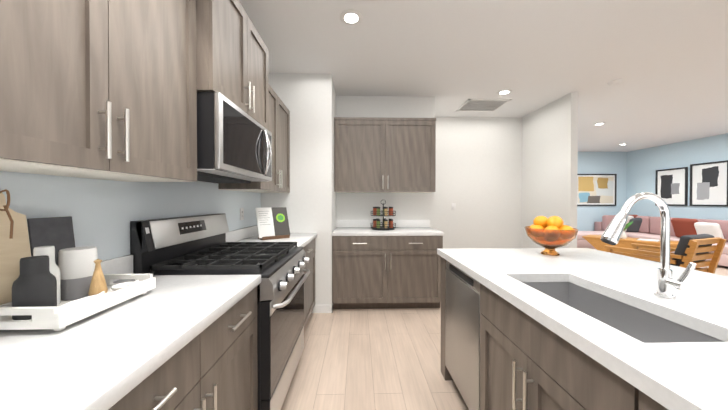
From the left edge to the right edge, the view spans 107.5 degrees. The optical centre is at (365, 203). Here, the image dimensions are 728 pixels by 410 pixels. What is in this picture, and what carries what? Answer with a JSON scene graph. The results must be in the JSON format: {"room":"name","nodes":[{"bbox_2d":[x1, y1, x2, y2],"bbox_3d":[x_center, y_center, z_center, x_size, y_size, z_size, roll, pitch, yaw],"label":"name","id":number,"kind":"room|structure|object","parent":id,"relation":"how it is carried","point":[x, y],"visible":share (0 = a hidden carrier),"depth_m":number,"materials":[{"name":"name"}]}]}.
{"room":"kitchen","nodes":[
{"label":"kitchen","id":0,"kind":"room"},
{"bbox_2d":[0,171,260,260],"bbox_3d":[-1.183,-0.088,-0.119,0.150,2.720,6.282,0,0,-1],"label":"wall","id":1,"kind":"structure","parent":0,"point":[103,213],"depth_m":1.20,"materials":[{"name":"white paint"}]},
{"bbox_2d":[0,0,196,181],"bbox_3d":[-0.947,-0.563,0.828,0.362,0.925,0.912,0,0,-1],"label":"upper cabinet","id":2,"kind":"object","parent":1,"relation":"attached to","point":[100,89],"visible":1,"depth_m":0.81,"materials":[{"name":"brown wood"}]},
{"bbox_2d":[196,0,268,130],"bbox_3d":[-0.932,-0.879,1.694,0.432,0.648,0.812,0,0,-1],"label":"upper cabinet","id":3,"kind":"object","parent":1,"relation":"attached to","point":[232,57],"visible":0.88,"depth_m":1.52,"materials":[{"name":"brown wood"}]},
{"bbox_2d":[197,92,271,182],"bbox_3d":[-0.911,-0.351,1.700,0.475,0.399,0.792,0,0,-1],"label":"microwave","id":4,"kind":"object","parent":3,"relation":"attached to","point":[234,143],"visible":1,"depth_m":1.44,"materials":[{"name":"silver metal"}]},
{"bbox_2d":[240,208,243,219],"bbox_3d":[-1.164,0.101,2.522,0.009,0.114,0.070,0,0,-1],"label":"electrical outlet","id":5,"kind":"object","parent":1,"relation":"attached to","point":[241,213],"visible":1,"depth_m":2.52,"materials":[{"name":"white plastic"}]},
{"bbox_2d":[218,85,289,192],"bbox_3d":[-0.988,-0.577,2.562,0.362,0.925,0.910,0,0,-1],"label":"upper cabinet","id":6,"kind":"object","parent":1,"relation":"attached to","point":[279,120],"visible":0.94,"depth_m":2.56,"materials":[{"name":"brown wood"}]},
{"bbox_2d":[261,73,335,304],"bbox_3d":[-0.864,-0.116,3.345,0.950,2.720,0.635,0,0,-1],"label":"wall","id":7,"kind":"structure","parent":0,"point":[308,201],"depth_m":3.03,"materials":[{"name":"white paint"}]},
{"bbox_2d":[312,304,332,312],"bbox_3d":[3.244,1.183,5.395,8.958,0.090,4.680,0,0,-1],"label":"baseboard","id":8,"kind":"structure","parent":7,"relation":"attached to","point":[322,308],"depth_m":3.04,"materials":[{"name":"white"}]},
{"bbox_2d":[336,96,434,228],"bbox_3d":[-0.202,-0.122,4.116,2.310,2.720,0.875,0,0,-1],"label":"wall","id":9,"kind":"structure","parent":0,"point":[405,206],"depth_m":3.69,"materials":[{"name":"white paint"}]},
{"bbox_2d":[334,117,389,192],"bbox_3d":[-0.042,-0.614,3.510,0.697,0.927,0.334,0,0,-1],"label":"upper cabinet","id":10,"kind":"object","parent":9,"relation":"attached to","point":[382,155],"depth_m":3.35,"materials":[{"name":"brown wood"}]},
{"bbox_2d":[390,118,435,192],"bbox_3d":[0.539,-0.614,3.523,0.698,0.927,0.334,0,0,-1],"label":"upper cabinet","id":11,"kind":"object","parent":9,"relation":"attached to","point":[412,140],"depth_m":3.37,"materials":[{"name":"brown wood"}]},
{"bbox_2d":[434,117,521,248],"bbox_3d":[1.870,-0.127,4.678,1.860,2.720,0.150,0,0,-1],"label":"wall","id":12,"kind":"structure","parent":0,"point":[478,181],"depth_m":4.60,"materials":[{"name":"white paint"}]},
{"bbox_2d":[239,0,727,151],"bbox_3d":[3.316,-1.518,2.325,9.560,0.100,11.380,0,0,-1],"label":"ceiling","id":13,"kind":"structure","parent":0,"point":[666,61],"depth_m":2.65,"materials":[{"name":"white paint"}]},
{"bbox_2d":[340,10,362,25],"bbox_3d":[-0.110,-1.462,2.104,0.180,0.006,0.180,0,0,-1],"label":"recessed light","id":14,"kind":"object","parent":13,"relation":"in","point":[351,17],"visible":1,"depth_m":2.10,"materials":[{"name":"white"}]},
{"bbox_2d":[456,99,511,111],"bbox_3d":[1.765,-1.476,4.029,0.620,0.011,0.500,0,0,-1],"label":"ceiling vent","id":15,"kind":"object","parent":13,"relation":"in","point":[482,105],"visible":0.96,"depth_m":4.00,"materials":[{"name":"white metal"}]},
{"bbox_2d":[497,89,511,94],"bbox_3d":[1.847,-1.474,3.541,0.180,0.006,0.180,0,0,-1],"label":"recessed light","id":16,"kind":"object","parent":13,"relation":"in","point":[504,92],"visible":1,"depth_m":3.54,"materials":[{"name":"white"}]},
{"bbox_2d":[607,79,622,85],"bbox_3d":[3.025,-1.456,3.228,0.140,0.035,0.140,0,0,-1],"label":"smoke detector","id":17,"kind":"object","parent":13,"relation":"attached to","point":[615,82],"visible":0.98,"depth_m":3.20,"materials":[{"name":"white plastic"}]},
{"bbox_2d":[281,249,727,409],"bbox_3d":[3.316,1.302,2.347,9.560,0.100,11.380,0,0,-1],"label":"floor","id":18,"kind":"structure","parent":0,"point":[370,359],"depth_m":2.08,"materials":[{"name":"brown wood"}]},
{"bbox_2d":[108,286,257,409],"bbox_3d":[-0.804,0.828,0.828,0.647,0.873,0.944,0,0,-1],"label":"base cabinet","id":19,"kind":"object","parent":18,"relation":"on","point":[213,365],"visible":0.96,"depth_m":0.90,"materials":[{"name":"brown wood"}]},
{"bbox_2d":[130,214,309,409],"bbox_3d":[-0.777,0.670,1.710,0.740,1.175,0.812,0,0,-1],"label":"stove","id":20,"kind":"object","parent":18,"relation":"on","point":[193,245],"visible":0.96,"depth_m":1.47,"materials":[{"name":"grey metal"}]},
{"bbox_2d":[303,238,314,329],"bbox_3d":[-0.845,0.814,2.576,0.647,0.873,0.912,0,0,-1],"label":"base cabinet","id":21,"kind":"object","parent":18,"relation":"on","point":[309,284],"visible":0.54,"depth_m":2.73,"materials":[{"name":"brown wood"}]},
{"bbox_2d":[226,225,316,246],"bbox_3d":[-0.852,0.306,2.571,0.633,0.140,0.912,0,0,-1],"label":"countertop","id":22,"kind":"structure","parent":21,"relation":"on","point":[248,234],"depth_m":2.50,"materials":[{"name":"white stone"}]},
{"bbox_2d":[255,207,289,239],"bbox_3d":[-0.882,0.187,2.577,0.300,0.296,0.139,0,1,-39],"label":"cookbook","id":23,"kind":"object","parent":22,"relation":"on","point":[272,222],"visible":1,"depth_m":2.57,"materials":[{"name":"white paper"}]},
{"bbox_2d":[332,236,442,308],"bbox_3d":[0.253,0.807,3.362,1.277,0.873,0.665,0,0,-1],"label":"base cabinet","id":24,"kind":"object","parent":18,"relation":"on","point":[380,272],"visible":0.98,"depth_m":3.07,"materials":[{"name":"brown wood"}]},
{"bbox_2d":[332,220,443,235],"bbox_3d":[0.257,0.300,3.375,1.287,0.140,0.631,0,0,-1],"label":"countertop","id":25,"kind":"structure","parent":24,"relation":"on","point":[364,228],"depth_m":3.38,"materials":[{"name":"white stone"}]},
{"bbox_2d":[371,200,395,230],"bbox_3d":[0.230,0.140,3.396,0.322,0.378,0.322,0,0,-1],"label":"spice rack","id":26,"kind":"object","parent":25,"relation":"on","point":[376,211],"visible":1,"depth_m":3.29,"materials":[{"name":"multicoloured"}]},
{"bbox_2d":[441,257,452,380],"bbox_3d":[0.928,0.829,0.697,0.668,0.873,2.600,0,0,-1],"label":"island end panel","id":27,"kind":"object","parent":18,"relation":"on","point":[446,374],"visible":0.16,"depth_m":1.92,"materials":[{"name":"brown wood"}]},
{"bbox_2d":[445,260,479,409],"bbox_3d":[0.870,0.822,1.623,0.600,0.872,0.535,0,0,-1],"label":"dishwasher","id":28,"kind":"object","parent":18,"relation":"on","point":[462,326],"visible":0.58,"depth_m":1.55,"materials":[{"name":"grey metal"}]},
{"bbox_2d":[437,248,727,409],"bbox_3d":[1.145,0.808,0.717,1.176,0.914,2.630,0,0,-1],"label":"kitchen island","id":29,"kind":"object","parent":18,"relation":"on","point":[579,329],"visible":1,"depth_m":0.94,"materials":[{"name":"white stone"}]},
{"bbox_2d":[524,216,578,255],"bbox_3d":[1.248,0.213,1.800,0.300,0.257,0.300,0,0,-1],"label":"fruit bowl","id":30,"kind":"object","parent":29,"relation":"on","point":[551,234],"visible":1,"depth_m":1.72,"materials":[{"name":"orange glass"}]},
{"bbox_2d":[600,192,695,297],"bbox_3d":[1.026,0.153,0.975,0.268,0.390,0.114,0,0,-1],"label":"faucet","id":31,"kind":"object","parent":29,"relation":"on","point":[667,283],"visible":1,"depth_m":0.99,"materials":[{"name":"silver metal"}]},
{"bbox_2d":[582,221,678,255],"bbox_3d":[5.799,0.801,5.838,0.620,0.847,1.530,0,1,-37],"label":"coffee table","id":32,"kind":"object","parent":18,"relation":"on","point":[597,243],"visible":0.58,"depth_m":5.74,"materials":[{"name":"brown wood"}]},
{"bbox_2d":[621,221,632,238],"bbox_3d":[5.724,0.575,5.827,0.296,0.396,0.238,0,0,-1],"label":"vase","id":33,"kind":"object","parent":32,"relation":"on","point":[624,235],"depth_m":5.85,"materials":[{"name":"white ceramic"}]},
{"bbox_2d":[637,238,659,241],"bbox_3d":[5.945,0.767,5.595,0.402,0.016,0.377,0,0,-1],"label":"magazine","id":34,"kind":"object","parent":32,"relation":"on","point":[645,240],"depth_m":5.53,"materials":[{"name":"white paper"}]},
{"bbox_2d":[577,215,727,266],"bbox_3d":[6.493,0.767,6.104,2.370,0.910,3.350,0,0,-1],"label":"sectional sofa","id":35,"kind":"object","parent":18,"relation":"on","point":[645,227],"visible":0.48,"depth_m":6.31,"materials":[{"name":"pink fabric"}]},
{"bbox_2d":[626,218,642,231],"bbox_3d":[7.183,0.574,7.116,0.414,0.386,0.298,0,0,-1],"label":"sofa pillow","id":36,"kind":"object","parent":35,"relation":"on","point":[637,224],"depth_m":7.06,"materials":[{"name":"grey fabric"}]},
{"bbox_2d":[671,218,697,237],"bbox_3d":[7.092,0.555,5.891,0.225,0.444,0.460,0,0,-1],"label":"sofa pillow","id":37,"kind":"object","parent":35,"relation":"on","point":[681,226],"depth_m":5.87,"materials":[{"name":"red fabric"}]},
{"bbox_2d":[694,222,723,238],"bbox_3d":[7.081,0.587,5.497,0.231,0.386,0.407,0,0,-1],"label":"sofa pillow","id":38,"kind":"object","parent":35,"relation":"on","point":[714,229],"depth_m":5.44,"materials":[{"name":"white fabric"}]},
{"bbox_2d":[639,390,667,409],"bbox_3d":[0.911,0.835,-0.005,0.674,0.873,1.197,0,0,-1],"label":"base cabinet","id":39,"kind":"object","parent":18,"relation":"on","point":[646,402],"depth_m":0.56,"materials":[{"name":"brown wood"}]},
{"bbox_2d":[604,234,726,273],"bbox_3d":[4.228,0.829,3.825,0.730,0.843,0.965,0,0,-19],"label":"lounge chair","id":40,"kind":"object","parent":18,"relation":"on","point":[696,249],"visible":0.42,"depth_m":3.50,"materials":[{"name":"brown wood"}]},
{"bbox_3d":[-0.781,0.836,-0.145,0.647,0.873,0.997,0,0,-1],"label":"base cabinet","id":41,"kind":"object","parent":18,"relation":"on","visible":0},
{"bbox_2d":[0,255,260,409],"bbox_3d":[-0.799,0.325,0.324,0.633,0.140,1.944,0,0,-1],"label":"countertop","id":42,"kind":"structure","parent":41,"relation":"on","point":[107,358],"depth_m":0.67,"materials":[{"name":"white stone"}]},
{"bbox_2d":[0,189,30,304],"bbox_3d":[-1.088,0.153,0.791,0.069,0.392,0.145,0,0,-1],"label":"cutting board","id":43,"kind":"object","parent":42,"relation":"on","point":[14,244],"visible":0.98,"depth_m":0.81,"materials":[{"name":"brown wood"}]},
{"bbox_2d":[27,216,74,265],"bbox_3d":[-1.082,0.198,0.934,0.040,0.299,0.130,0,0,-1],"label":"slate board","id":44,"kind":"object","parent":42,"relation":"on","point":[57,233],"visible":0.4,"depth_m":0.93,"materials":[{"name":"stone"}]},
{"bbox_2d":[0,274,155,330],"bbox_3d":[-0.939,0.314,0.879,0.235,0.071,0.340,0,0,-1],"label":"tray","id":45,"kind":"object","parent":42,"relation":"on","point":[54,318],"visible":0.73,"depth_m":0.76,"materials":[{"name":"white wood"}]},
{"bbox_2d":[12,255,56,319],"bbox_3d":[-0.954,0.238,0.771,0.082,0.167,0.082,0,0,-1],"label":"bottle","id":46,"kind":"object","parent":45,"relation":"on","point":[34,283],"visible":0.83,"depth_m":0.75,"materials":[{"name":"grey ceramic"}]},
{"bbox_2d":[33,246,60,304],"bbox_3d":[-1.005,0.228,0.837,0.066,0.186,0.066,0,0,-1],"label":"bottle","id":47,"kind":"object","parent":45,"relation":"on","point":[54,268],"visible":0.42,"depth_m":0.84,"materials":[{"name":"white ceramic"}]},
{"bbox_2d":[58,246,97,300],"bbox_3d":[-0.992,0.238,0.924,0.093,0.165,0.093,0,0,-1],"label":"canister","id":48,"kind":"object","parent":45,"relation":"on","point":[76,265],"visible":0.77,"depth_m":0.89,"materials":[{"name":"grey ceramic"}]},
{"bbox_2d":[59,291,108,311],"bbox_3d":[-0.870,0.307,0.822,0.066,0.029,0.156,0,0,-1],"label":"dish","id":49,"kind":"object","parent":45,"relation":"on","point":[74,303],"visible":0.31,"depth_m":0.83,"materials":[{"name":"white ceramic"}]},
{"bbox_2d":[88,259,107,295],"bbox_3d":[-0.912,0.255,0.911,0.048,0.132,0.047,0,0,-1],"label":"vase","id":50,"kind":"object","parent":45,"relation":"on","point":[98,284],"visible":0.75,"depth_m":0.90,"materials":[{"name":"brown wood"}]},
{"bbox_2d":[111,280,139,290],"bbox_3d":[-0.884,0.305,0.987,0.081,0.029,0.083,0,0,-1],"label":"dish","id":51,"kind":"object","parent":45,"relation":"on","point":[116,287],"visible":0.6,"depth_m":0.99,"materials":[{"name":"white ceramic"}]},
{"bbox_2d":[521,92,577,247],"bbox_3d":[2.769,-0.122,4.088,0.090,2.720,1.070,0,0,-1],"label":"wall","id":52,"kind":"structure","parent":0,"point":[549,156],"depth_m":3.91,"materials":[{"name":"white paint"}]},
{"bbox_2d":[577,152,626,230],"bbox_3d":[5.272,-0.152,7.848,5.090,2.720,0.150,0,0,-1],"label":"wall","id":53,"kind":"structure","parent":0,"point":[601,163],"depth_m":7.81,"materials":[{"name":"blue paint"}]},
{"bbox_2d":[577,174,616,205],"bbox_3d":[6.738,-0.397,7.789,1.200,0.930,0.029,0,0,-1],"label":"picture","id":54,"kind":"object","parent":53,"relation":"attached to","point":[596,189],"visible":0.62,"depth_m":7.79,"materials":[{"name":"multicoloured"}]},
{"bbox_2d":[626,133,727,219],"bbox_3d":[7.871,-0.108,2.393,0.150,2.720,10.880,0,0,-1],"label":"wall","id":55,"kind":"structure","parent":0,"point":[644,165],"depth_m":6.66,"materials":[{"name":"blue paint"}]},
{"bbox_2d":[655,167,687,205],"bbox_3d":[7.678,-0.408,6.702,0.029,0.930,0.670,0,0,-1],"label":"picture","id":56,"kind":"object","parent":55,"relation":"attached to","point":[671,187],"visible":0.81,"depth_m":6.65,"materials":[{"name":"grey paper"}]},
{"bbox_2d":[659,171,683,202],"bbox_3d":[7.680,-0.408,6.702,0.001,0.780,0.520,0,0,-1],"label":"art","id":57,"kind":"object","parent":56,"relation":"attached to","point":[671,183],"depth_m":6.69},
{"bbox_2d":[690,160,727,206],"bbox_3d":[7.695,-0.427,5.973,0.029,0.980,0.670,0,0,-1],"label":"picture","id":58,"kind":"object","parent":55,"relation":"attached to","point":[708,183],"visible":0.92,"depth_m":5.96,"materials":[{"name":"grey paper"}]},
{"bbox_2d":[694,164,724,202],"bbox_3d":[7.697,-0.427,5.973,0.001,0.830,0.520,0,0,-1],"label":"art","id":59,"kind":"object","parent":58,"relation":"attached to","point":[709,179],"depth_m":5.96}
]}

